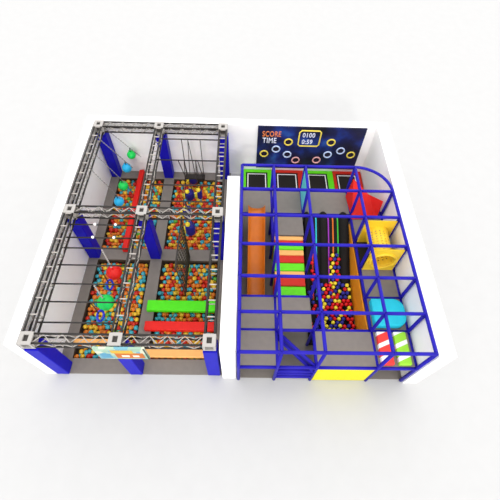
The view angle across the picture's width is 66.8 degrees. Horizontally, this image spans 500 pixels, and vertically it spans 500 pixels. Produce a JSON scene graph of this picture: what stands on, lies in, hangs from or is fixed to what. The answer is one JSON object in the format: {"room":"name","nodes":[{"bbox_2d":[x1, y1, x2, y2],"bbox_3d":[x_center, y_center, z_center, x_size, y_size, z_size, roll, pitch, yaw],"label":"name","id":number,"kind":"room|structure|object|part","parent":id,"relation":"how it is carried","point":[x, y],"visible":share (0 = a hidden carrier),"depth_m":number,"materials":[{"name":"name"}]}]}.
{"room":"indoor playground","nodes":[
{"label":"indoor playground","id":0,"kind":"room"},
{"bbox_2d":[3,115,111,372],"bbox_3d":[-6.700,-0.729,14.446,0.340,2.885,9.910,1,57,-1],"label":"wall","id":1,"kind":"structure","parent":0,"point":[96,190],"depth_m":13.41,"materials":[{"name":"white paint"}]},
{"bbox_2d":[62,171,230,374],"bbox_3d":[-3.760,0.337,15.735,5.630,0.340,9.560,1,57,-1],"label":"floor","id":2,"kind":"structure","parent":0,"point":[79,365],"depth_m":15.03,"materials":[{"name":"grey plastic"}]},
{"bbox_2d":[73,336,107,342],"bbox_3d":[-5.421,3.218,13.520,1.660,0.120,0.260,1,57,-1],"label":"beam","id":3,"kind":"structure","parent":2,"relation":"on","point":[75,340],"depth_m":13.44,"materials":[{"name":"orange plastic"}]},
{"bbox_2d":[16,120,229,375],"bbox_3d":[-3.731,-0.541,14.358,5.540,2.925,9.580,1,57,-1],"label":"frame","id":4,"kind":"object","parent":2,"relation":"on","point":[44,351],"visible":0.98,"depth_m":12.97,"materials":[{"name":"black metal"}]},
{"bbox_2d":[23,335,34,340],"bbox_3d":[-6.272,2.546,10.728,0.220,0.220,0.220,1,57,-1],"label":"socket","id":5,"kind":"object","parent":4,"relation":"attached to","point":[25,337],"depth_m":10.66,"materials":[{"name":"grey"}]},
{"bbox_2d":[91,303,104,321],"bbox_3d":[-4.825,1.912,11.942,0.160,1.198,0.415,1,57,-1],"label":"ring","id":6,"kind":"object","parent":4,"relation":"hanging from","point":[100,310],"visible":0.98,"depth_m":12.15,"materials":[{"name":"blue plastic"}]},
{"bbox_2d":[94,285,113,310],"bbox_3d":[-4.878,1.503,12.430,0.560,1.570,0.560,1,57,-1],"label":"ball","id":7,"kind":"object","parent":4,"relation":"hanging from","point":[103,298],"visible":0.94,"depth_m":12.65,"materials":[{"name":"green plastic"}]},
{"bbox_2d":[98,266,113,290],"bbox_3d":[-4.875,0.914,12.773,0.160,1.498,0.415,1,57,-1],"label":"ring","id":8,"kind":"object","parent":4,"relation":"hanging from","point":[108,280],"visible":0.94,"depth_m":13.09,"materials":[{"name":"blue plastic"}]},
{"bbox_2d":[89,168,123,205],"bbox_3d":[-5.717,-2.523,15.305,0.835,2.123,0.420,1,57,-1],"label":"ball","id":9,"kind":"object","parent":4,"relation":"hanging from","point":[118,201],"visible":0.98,"depth_m":15.84,"materials":[{"name":"blue plastic"}]},
{"bbox_2d":[94,153,127,190],"bbox_3d":[-5.682,-3.216,15.707,0.880,2.028,0.420,1,57,-1],"label":"ball","id":10,"kind":"object","parent":4,"relation":"hanging from","point":[122,185],"visible":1,"depth_m":16.21,"materials":[{"name":"green plastic"}]},
{"bbox_2d":[101,249,121,279],"bbox_3d":[-4.927,0.464,13.271,0.560,1.840,0.560,1,57,-1],"label":"ball","id":11,"kind":"object","parent":4,"relation":"hanging from","point":[112,272],"visible":0.94,"depth_m":13.59,"materials":[{"name":"red plastic"}]},
{"bbox_3d":[-4.919,0.310,13.037,0.056,1.280,0.056,-18,59,-13],"label":"chain","id":12,"kind":"part","parent":11,"relation":"part of","materials":[{"name":"silver metal"}]},
{"bbox_2d":[101,140,132,172],"bbox_3d":[-5.621,-3.990,16.076,0.990,1.795,0.420,1,57,-1],"label":"ball","id":13,"kind":"object","parent":4,"relation":"hanging from","point":[126,167],"visible":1,"depth_m":16.48,"materials":[{"name":"blue plastic"}]},
{"bbox_2d":[91,346,149,358],"bbox_3d":[-3.682,2.968,10.906,1.440,0.900,0.072,1,57,-1],"label":"printed banner","id":14,"kind":"object","parent":4,"relation":"attached to","point":[102,352],"visible":1,"depth_m":10.79,"materials":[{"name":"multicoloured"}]},
{"bbox_2d":[100,354,112,357],"bbox_3d":[-4.166,3.067,11.011,0.300,0.350,0.010,1,57,-1],"label":"print","id":15,"kind":"object","parent":14,"relation":"attached to","point":[101,355],"depth_m":11.01,"materials":[{"name":"blue"}]},
{"bbox_2d":[109,350,132,353],"bbox_3d":[-3.637,2.887,10.733,0.620,0.240,0.010,1,57,-1],"label":"print","id":16,"kind":"object","parent":14,"relation":"on","point":[110,351],"depth_m":10.71,"materials":[{"name":"yellow"}]},
{"bbox_2d":[114,353,144,357],"bbox_3d":[-3.481,3.071,11.013,0.810,0.420,0.010,1,57,-1],"label":"print","id":17,"kind":"object","parent":14,"relation":"attached to","point":[118,355],"depth_m":10.97,"materials":[{"name":"orange"}]},
{"bbox_2d":[106,129,140,158],"bbox_3d":[-5.396,-4.552,16.312,1.110,1.572,0.380,1,57,-1],"label":"ball","id":18,"kind":"object","parent":4,"relation":"hanging from","point":[131,154],"visible":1,"depth_m":16.66,"materials":[{"name":"green plastic"}]},
{"bbox_2d":[174,217,189,295],"bbox_3d":[-2.397,0.448,13.860,0.141,2.712,2.210,1,57,-1],"label":"net","id":19,"kind":"object","parent":4,"relation":"hanging from","point":[186,254],"visible":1,"depth_m":13.46,"materials":[{"name":"fabric"}]},
{"bbox_2d":[180,186,191,218],"bbox_3d":[-2.564,-1.927,14.878,0.460,1.786,0.376,23,59,13],"label":"hanging bag","id":20,"kind":"object","parent":4,"relation":"hanging from","point":[183,210],"visible":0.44,"depth_m":15.13,"materials":[{"name":"blue plastic"}]},
{"bbox_2d":[182,161,193,200],"bbox_3d":[-2.643,-2.902,15.762,0.476,2.201,0.395,24,59,13],"label":"hanging bag","id":21,"kind":"object","parent":4,"relation":"hanging from","point":[189,192],"visible":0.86,"depth_m":16.27,"materials":[{"name":"blue plastic"}]},
{"bbox_2d":[184,202,195,235],"bbox_3d":[-2.388,-1.234,14.492,0.460,1.891,0.376,23,59,13],"label":"hanging bag","id":22,"kind":"object","parent":4,"relation":"hanging from","point":[189,227],"visible":0.78,"depth_m":14.84,"materials":[{"name":"blue plastic"}]},
{"bbox_2d":[178,140,204,179],"bbox_3d":[-2.402,-3.517,15.893,0.886,1.767,1.244,1,57,-1],"label":"swing","id":23,"kind":"object","parent":4,"relation":"hanging from","point":[191,176],"visible":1,"depth_m":16.62,"materials":[{"name":"grey"}]},
{"bbox_2d":[187,140,197,183],"bbox_3d":[-2.614,-3.843,16.534,0.460,2.461,0.376,23,59,13],"label":"hanging bag","id":24,"kind":"object","parent":4,"relation":"hanging from","point":[191,181],"visible":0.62,"depth_m":16.88,"materials":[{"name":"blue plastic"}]},
{"bbox_2d":[194,161,202,198],"bbox_3d":[-2.206,-2.868,15.730,0.329,2.161,0.229,-19,59,-14],"label":"hanging bag","id":25,"kind":"object","parent":4,"relation":"hanging from","point":[198,194],"visible":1,"depth_m":16.21,"materials":[{"name":"blue plastic"}]},
{"bbox_2d":[122,170,144,251],"bbox_3d":[-5.118,-1.855,16.779,0.220,0.240,4.500,1,57,-1],"label":"beam","id":26,"kind":"structure","parent":2,"relation":"on","point":[126,242],"depth_m":16.71,"materials":[{"name":"red plastic"}]},
{"bbox_2d":[78,180,221,359],"bbox_3d":[-3.749,0.282,15.745,4.918,0.290,8.530,1,57,-1],"label":"balls","id":27,"kind":"object","parent":2,"relation":"in","point":[193,243],"visible":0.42,"depth_m":16.00,"materials":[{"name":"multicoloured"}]},
{"bbox_2d":[146,349,203,357],"bbox_3d":[-2.494,3.638,13.339,2.400,0.120,0.300,1,57,-1],"label":"beam","id":28,"kind":"structure","parent":2,"relation":"on","point":[153,353],"depth_m":13.27,"materials":[{"name":"orange plastic"}]},
{"bbox_2d":[144,321,213,331],"bbox_3d":[-2.559,2.795,13.841,2.540,0.200,0.340,1,57,-1],"label":"beam","id":29,"kind":"structure","parent":2,"relation":"on","point":[160,326],"depth_m":13.75,"materials":[{"name":"red plastic"}]},
{"bbox_2d":[146,300,214,312],"bbox_3d":[-2.571,2.126,14.279,2.570,0.200,0.420,1,57,-1],"label":"beam","id":30,"kind":"structure","parent":2,"relation":"on","point":[152,305],"depth_m":14.18,"materials":[{"name":"plastic"}]},
{"bbox_2d":[219,176,239,377],"bbox_3d":[-0.664,0.809,13.633,0.450,2.885,6.690,1,57,-1],"label":"wall","id":31,"kind":"structure","parent":0,"point":[228,325],"depth_m":12.01,"materials":[{"name":"white paint"}]},
{"bbox_2d":[94,115,376,173],"bbox_3d":[-0.591,-4.620,17.189,11.850,2.885,0.350,1,57,-1],"label":"wall","id":32,"kind":"structure","parent":0,"point":[243,133],"depth_m":16.67,"materials":[{"name":"white paint"}]},
{"bbox_2d":[256,125,367,169],"bbox_3d":[2.619,-4.503,16.938,4.620,2.370,0.088,1,57,-1],"label":"screen","id":33,"kind":"object","parent":32,"relation":"attached to","point":[297,145],"visible":1,"depth_m":16.76,"materials":[{"name":"blue plastic"}]},
{"bbox_3d":[2.575,-4.824,16.429,0.984,0.894,0.064,1,57,-1],"label":"digit frame","id":34,"kind":"part","parent":33,"relation":"part of","materials":[{"name":"yellow plastic"}]},
{"bbox_2d":[0,0,499,499],"bbox_3d":[-0.347,-8.111,21.248,90.000,0.070,90.000,1,57,-1],"label":"ground","id":35,"kind":"structure","parent":0,"point":[429,70],"depth_m":17.00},
{"bbox_2d":[240,180,400,378],"bbox_3d":[2.417,0.395,15.710,5.720,0.030,9.640,1,57,-1],"label":"floor","id":36,"kind":"structure","parent":0,"point":[299,339],"depth_m":13.85,"materials":[{"name":"grey plastic"}]},
{"bbox_2d":[247,205,264,294],"bbox_3d":[0.240,0.148,14.782,0.670,1.675,3.500,1,57,-1],"label":"slide","id":37,"kind":"object","parent":36,"relation":"on","point":[256,224],"visible":0.68,"depth_m":14.75,"materials":[{"name":"plastic"}]},
{"bbox_2d":[243,169,270,187],"bbox_3d":[0.350,-2.803,17.539,1.310,0.300,2.260,1,57,-1],"label":"trampoline","id":38,"kind":"object","parent":36,"relation":"on","point":[252,177],"visible":0.51,"depth_m":17.76,"materials":[{"name":"green plastic"}]},
{"bbox_2d":[272,236,305,294],"bbox_3d":[1.468,0.895,14.509,1.110,1.380,2.512,1,57,-1],"label":"stairs","id":39,"kind":"structure","parent":36,"relation":"on","point":[291,257],"depth_m":14.20,"materials":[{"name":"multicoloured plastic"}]},
{"bbox_2d":[275,170,302,187],"bbox_3d":[1.760,-2.778,17.568,1.470,0.300,2.260,1,57,-1],"label":"trampoline","id":40,"kind":"object","parent":36,"relation":"on","point":[284,178],"visible":0.38,"depth_m":17.80,"materials":[{"name":"red plastic"}]},
{"bbox_2d":[308,171,334,188],"bbox_3d":[3.209,-2.752,17.598,1.390,0.300,2.260,1,57,-1],"label":"trampoline","id":41,"kind":"object","parent":36,"relation":"on","point":[317,179],"visible":0.39,"depth_m":17.80,"materials":[{"name":"green plastic"}]},
{"bbox_2d":[303,211,367,344],"bbox_3d":[3.034,0.952,14.403,1.800,1.621,4.960,1,57,-1],"label":"slide","id":42,"kind":"object","parent":36,"relation":"on","point":[326,230],"visible":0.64,"depth_m":14.73,"materials":[{"name":"plastic"}]},
{"bbox_2d":[236,163,438,381],"bbox_3d":[2.450,0.612,13.815,5.707,2.903,7.472,1,57,-1],"label":"climbing frame","id":43,"kind":"object","parent":36,"relation":"on","point":[262,320],"visible":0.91,"depth_m":12.58,"materials":[{"name":"blue metal"}]},
{"bbox_3d":[-0.360,3.623,11.786,0.106,2.850,0.112,1,57,-1],"label":"post","id":44,"kind":"part","parent":43,"relation":"part of","materials":[{"name":"blue metal"}]},
{"bbox_3d":[0.270,-1.968,15.493,1.154,0.065,1.160,1,57,-1],"label":"deck panel","id":45,"kind":"part","parent":43,"relation":"part of","materials":[{"name":"grey plastic"}]},
{"bbox_3d":[0.252,2.115,12.820,1.154,0.065,1.160,1,57,-1],"label":"deck panel","id":46,"kind":"part","parent":43,"relation":"part of","materials":[{"name":"grey plastic"}]},
{"bbox_3d":[0.248,3.135,12.152,1.154,0.065,1.160,1,57,-1],"label":"deck panel","id":47,"kind":"part","parent":43,"relation":"part of","materials":[{"name":"grey plastic"}]},
{"bbox_3d":[0.875,-1.459,15.152,0.106,2.850,0.112,1,57,-1],"label":"post","id":48,"kind":"part","parent":43,"relation":"part of","materials":[{"name":"blue metal"}]},
{"bbox_3d":[0.880,-2.480,15.821,0.106,2.850,0.112,1,57,-1],"label":"post","id":49,"kind":"part","parent":43,"relation":"part of","materials":[{"name":"blue metal"}]},
{"bbox_3d":[0.871,-0.439,14.484,0.106,2.850,0.112,1,57,-1],"label":"post","id":50,"kind":"part","parent":43,"relation":"part of","materials":[{"name":"blue metal"}]},
{"bbox_3d":[0.867,0.582,13.816,0.106,2.850,0.112,1,57,-1],"label":"post","id":51,"kind":"part","parent":43,"relation":"part of","materials":[{"name":"blue metal"}]},
{"bbox_3d":[0.862,1.603,13.148,0.106,2.850,0.112,1,57,-1],"label":"post","id":52,"kind":"part","parent":43,"relation":"part of","materials":[{"name":"blue metal"}]},
{"bbox_3d":[0.858,2.624,12.479,0.106,2.850,0.112,1,57,-1],"label":"post","id":53,"kind":"part","parent":43,"relation":"part of","materials":[{"name":"blue metal"}]},
{"bbox_3d":[0.854,3.644,11.811,0.106,2.850,0.112,1,57,-1],"label":"post","id":54,"kind":"part","parent":43,"relation":"part of","materials":[{"name":"blue metal"}]},
{"bbox_3d":[1.494,-1.946,15.518,1.174,0.065,1.160,1,57,-1],"label":"deck panel","id":55,"kind":"part","parent":43,"relation":"part of","materials":[{"name":"grey plastic"}]},
{"bbox_3d":[1.490,-0.988,14.891,1.174,0.065,1.010,1,57,-1],"label":"deck panel","id":56,"kind":"part","parent":43,"relation":"part of","materials":[{"name":"grey plastic"}]},
{"bbox_3d":[1.476,2.136,12.845,1.174,0.065,1.160,1,57,-1],"label":"deck panel","id":57,"kind":"part","parent":43,"relation":"part of","materials":[{"name":"grey plastic"}]},
{"bbox_3d":[1.436,3.245,12.205,1.619,0.140,0.120,40,64,22],"label":"brace panel","id":58,"kind":"part","parent":43,"relation":"part of","materials":[{"name":"blue plastic"}]},
{"bbox_3d":[2.130,-2.331,14.926,0.040,1.330,1.100,1,57,-1],"label":"net panel","id":59,"kind":"part","parent":43,"relation":"part of","materials":[{"name":"teal plastic"}]},
{"bbox_3d":[2.109,-1.437,15.178,0.106,2.850,0.112,1,57,-1],"label":"post","id":60,"kind":"part","parent":43,"relation":"part of","materials":[{"name":"blue metal"}]},
{"bbox_3d":[2.105,-0.417,14.509,0.106,2.850,0.112,1,57,-1],"label":"post","id":61,"kind":"part","parent":43,"relation":"part of","materials":[{"name":"blue metal"}]},
{"bbox_3d":[2.100,0.604,13.841,0.106,2.850,0.112,1,57,-1],"label":"post","id":62,"kind":"part","parent":43,"relation":"part of","materials":[{"name":"blue metal"}]},
{"bbox_3d":[2.092,2.646,12.505,0.106,2.850,0.112,1,57,-1],"label":"post","id":63,"kind":"part","parent":43,"relation":"part of","materials":[{"name":"blue metal"}]},
{"bbox_3d":[2.096,1.625,13.173,0.106,2.850,0.112,1,57,-1],"label":"post","id":64,"kind":"part","parent":43,"relation":"part of","materials":[{"name":"blue metal"}]},
{"bbox_3d":[2.087,3.666,11.837,0.106,2.850,0.112,1,57,-1],"label":"post","id":65,"kind":"part","parent":43,"relation":"part of","materials":[{"name":"blue metal"}]},
{"bbox_3d":[3.071,-1.918,15.550,1.861,0.065,1.160,1,57,-1],"label":"deck panel","id":66,"kind":"part","parent":43,"relation":"part of","materials":[{"name":"grey plastic"}]},
{"bbox_3d":[3.027,4.090,12.486,1.801,1.310,0.050,1,57,-1],"label":"skirt panel","id":67,"kind":"part","parent":43,"relation":"part of","materials":[{"name":"yellow plastic"}]},
{"bbox_3d":[3.049,3.185,12.209,1.861,0.065,1.160,1,57,-1],"label":"deck panel","id":68,"kind":"part","parent":43,"relation":"part of","materials":[{"name":"grey plastic"}]},
{"bbox_3d":[4.034,-2.424,15.885,0.106,2.850,0.112,1,57,-1],"label":"post","id":69,"kind":"part","parent":43,"relation":"part of","materials":[{"name":"blue metal"}]},
{"bbox_3d":[4.029,-1.403,15.217,0.106,2.850,0.112,1,57,-1],"label":"post","id":70,"kind":"part","parent":43,"relation":"part of","materials":[{"name":"blue metal"}]},
{"bbox_3d":[4.025,-0.383,14.549,0.106,2.850,0.112,1,57,-1],"label":"post","id":71,"kind":"part","parent":43,"relation":"part of","materials":[{"name":"blue metal"}]},
{"bbox_2d":[345,179,382,218],"bbox_3d":[4.564,-2.008,15.039,1.211,0.919,1.313,1,57,-1],"label":"wedge","id":72,"kind":"object","parent":43,"relation":"on","point":[373,205],"visible":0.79,"depth_m":15.03,"materials":[{"name":"red plastic"}]},
{"bbox_3d":[4.021,0.638,13.881,0.106,2.850,0.112,1,57,-1],"label":"post","id":73,"kind":"part","parent":43,"relation":"part of","materials":[{"name":"blue metal"}]},
{"bbox_3d":[4.639,-0.870,14.915,1.165,0.065,1.160,1,57,-1],"label":"deck panel","id":74,"kind":"part","parent":43,"relation":"part of","materials":[{"name":"grey plastic"}]},
{"bbox_3d":[4.016,1.659,13.213,0.106,2.850,0.112,1,57,-1],"label":"post","id":75,"kind":"part","parent":43,"relation":"part of","materials":[{"name":"blue metal"}]},
{"bbox_3d":[4.635,0.151,14.246,1.165,0.065,1.160,1,57,-1],"label":"deck panel","id":76,"kind":"part","parent":43,"relation":"part of","materials":[{"name":"yellow plastic"}]},
{"bbox_3d":[4.012,2.680,12.544,0.106,2.850,0.112,1,57,-1],"label":"post","id":77,"kind":"part","parent":43,"relation":"part of","materials":[{"name":"blue metal"}]},
{"bbox_3d":[4.008,3.700,11.876,0.106,2.850,0.112,1,57,-1],"label":"post","id":78,"kind":"part","parent":43,"relation":"part of","materials":[{"name":"blue metal"}]},
{"bbox_3d":[4.630,1.172,13.578,1.165,0.065,1.160,1,57,-1],"label":"deck panel","id":79,"kind":"part","parent":43,"relation":"part of","materials":[{"name":"grey plastic"}]},
{"bbox_2d":[357,220,404,269],"bbox_3d":[4.650,-0.133,13.610,1.100,1.309,1.318,1,57,-1],"label":"tunnel","id":80,"kind":"object","parent":43,"relation":"on","point":[385,227],"visible":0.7,"depth_m":13.51,"materials":[{"name":"yellow plastic"}]},
{"bbox_3d":[4.653,-0.669,13.961,1.100,1.309,0.035,1,57,-1],"label":"plate","id":81,"kind":"part","parent":80,"relation":"part of","materials":[{"name":"yellow plastic"}]},
{"bbox_3d":[4.648,0.351,13.293,1.100,1.309,0.035,1,57,-1],"label":"plate","id":82,"kind":"part","parent":80,"relation":"part of","materials":[{"name":"yellow plastic"}]},
{"bbox_2d":[375,332,394,365],"bbox_3d":[4.312,3.147,12.133,0.400,0.170,1.070,1,57,-1],"label":"pad","id":83,"kind":"object","parent":43,"relation":"on","point":[382,339],"visible":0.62,"depth_m":12.11,"materials":[{"name":"red plastic"}]},
{"bbox_3d":[5.254,-1.382,15.242,0.106,2.850,0.112,1,57,-1],"label":"post","id":84,"kind":"part","parent":43,"relation":"part of","materials":[{"name":"blue metal"}]},
{"bbox_3d":[4.626,2.192,12.910,1.165,0.065,1.160,1,57,-1],"label":"deck panel","id":85,"kind":"part","parent":43,"relation":"part of","materials":[{"name":"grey plastic"}]},
{"bbox_2d":[369,299,405,327],"bbox_3d":[4.633,2.130,12.732,1.090,0.300,0.970,1,57,-1],"label":"foam block","id":86,"kind":"object","parent":43,"relation":"on","point":[392,305],"visible":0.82,"depth_m":12.63,"materials":[{"name":"plastic"}]},
{"bbox_3d":[5.250,-0.361,14.574,0.106,2.850,0.112,1,57,-1],"label":"post","id":87,"kind":"part","parent":43,"relation":"part of","materials":[{"name":"blue metal"}]},
{"bbox_3d":[4.621,3.213,12.242,1.165,0.065,1.160,1,57,-1],"label":"deck panel","id":88,"kind":"part","parent":43,"relation":"part of","materials":[{"name":"grey plastic"}]},
{"bbox_3d":[5.245,0.660,13.906,0.106,2.850,0.112,1,57,-1],"label":"post","id":89,"kind":"part","parent":43,"relation":"part of","materials":[{"name":"blue metal"}]},
{"bbox_2d":[392,332,411,365],"bbox_3d":[4.862,3.157,12.145,0.400,0.170,1.070,1,57,-1],"label":"pad","id":90,"kind":"object","parent":43,"relation":"on","point":[399,338],"visible":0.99,"depth_m":12.09,"materials":[{"name":"green plastic"}]},
{"bbox_3d":[5.241,1.681,13.238,0.106,2.850,0.112,1,57,-1],"label":"post","id":91,"kind":"part","parent":43,"relation":"part of","materials":[{"name":"blue metal"}]},
{"bbox_3d":[5.237,2.701,12.569,0.106,2.850,0.112,1,57,-1],"label":"post","id":92,"kind":"part","parent":43,"relation":"part of","materials":[{"name":"blue metal"}]},
{"bbox_3d":[5.232,3.722,11.901,0.106,2.850,0.112,1,57,-1],"label":"post","id":93,"kind":"part","parent":43,"relation":"part of","materials":[{"name":"blue metal"}]},
{"bbox_2d":[332,171,363,188],"bbox_3d":[4.589,-2.728,17.627,1.330,0.300,2.260,1,57,-1],"label":"trampoline","id":94,"kind":"object","parent":36,"relation":"on","point":[340,178],"visible":0.32,"depth_m":17.88,"materials":[{"name":"red plastic"}]},
{"bbox_2d":[360,122,456,382],"bbox_3d":[5.565,-0.428,14.643,0.500,2.885,10.110,1,57,-1],"label":"wall","id":95,"kind":"structure","parent":0,"point":[381,157],"depth_m":12.89,"materials":[{"name":"white paint"}]}
]}

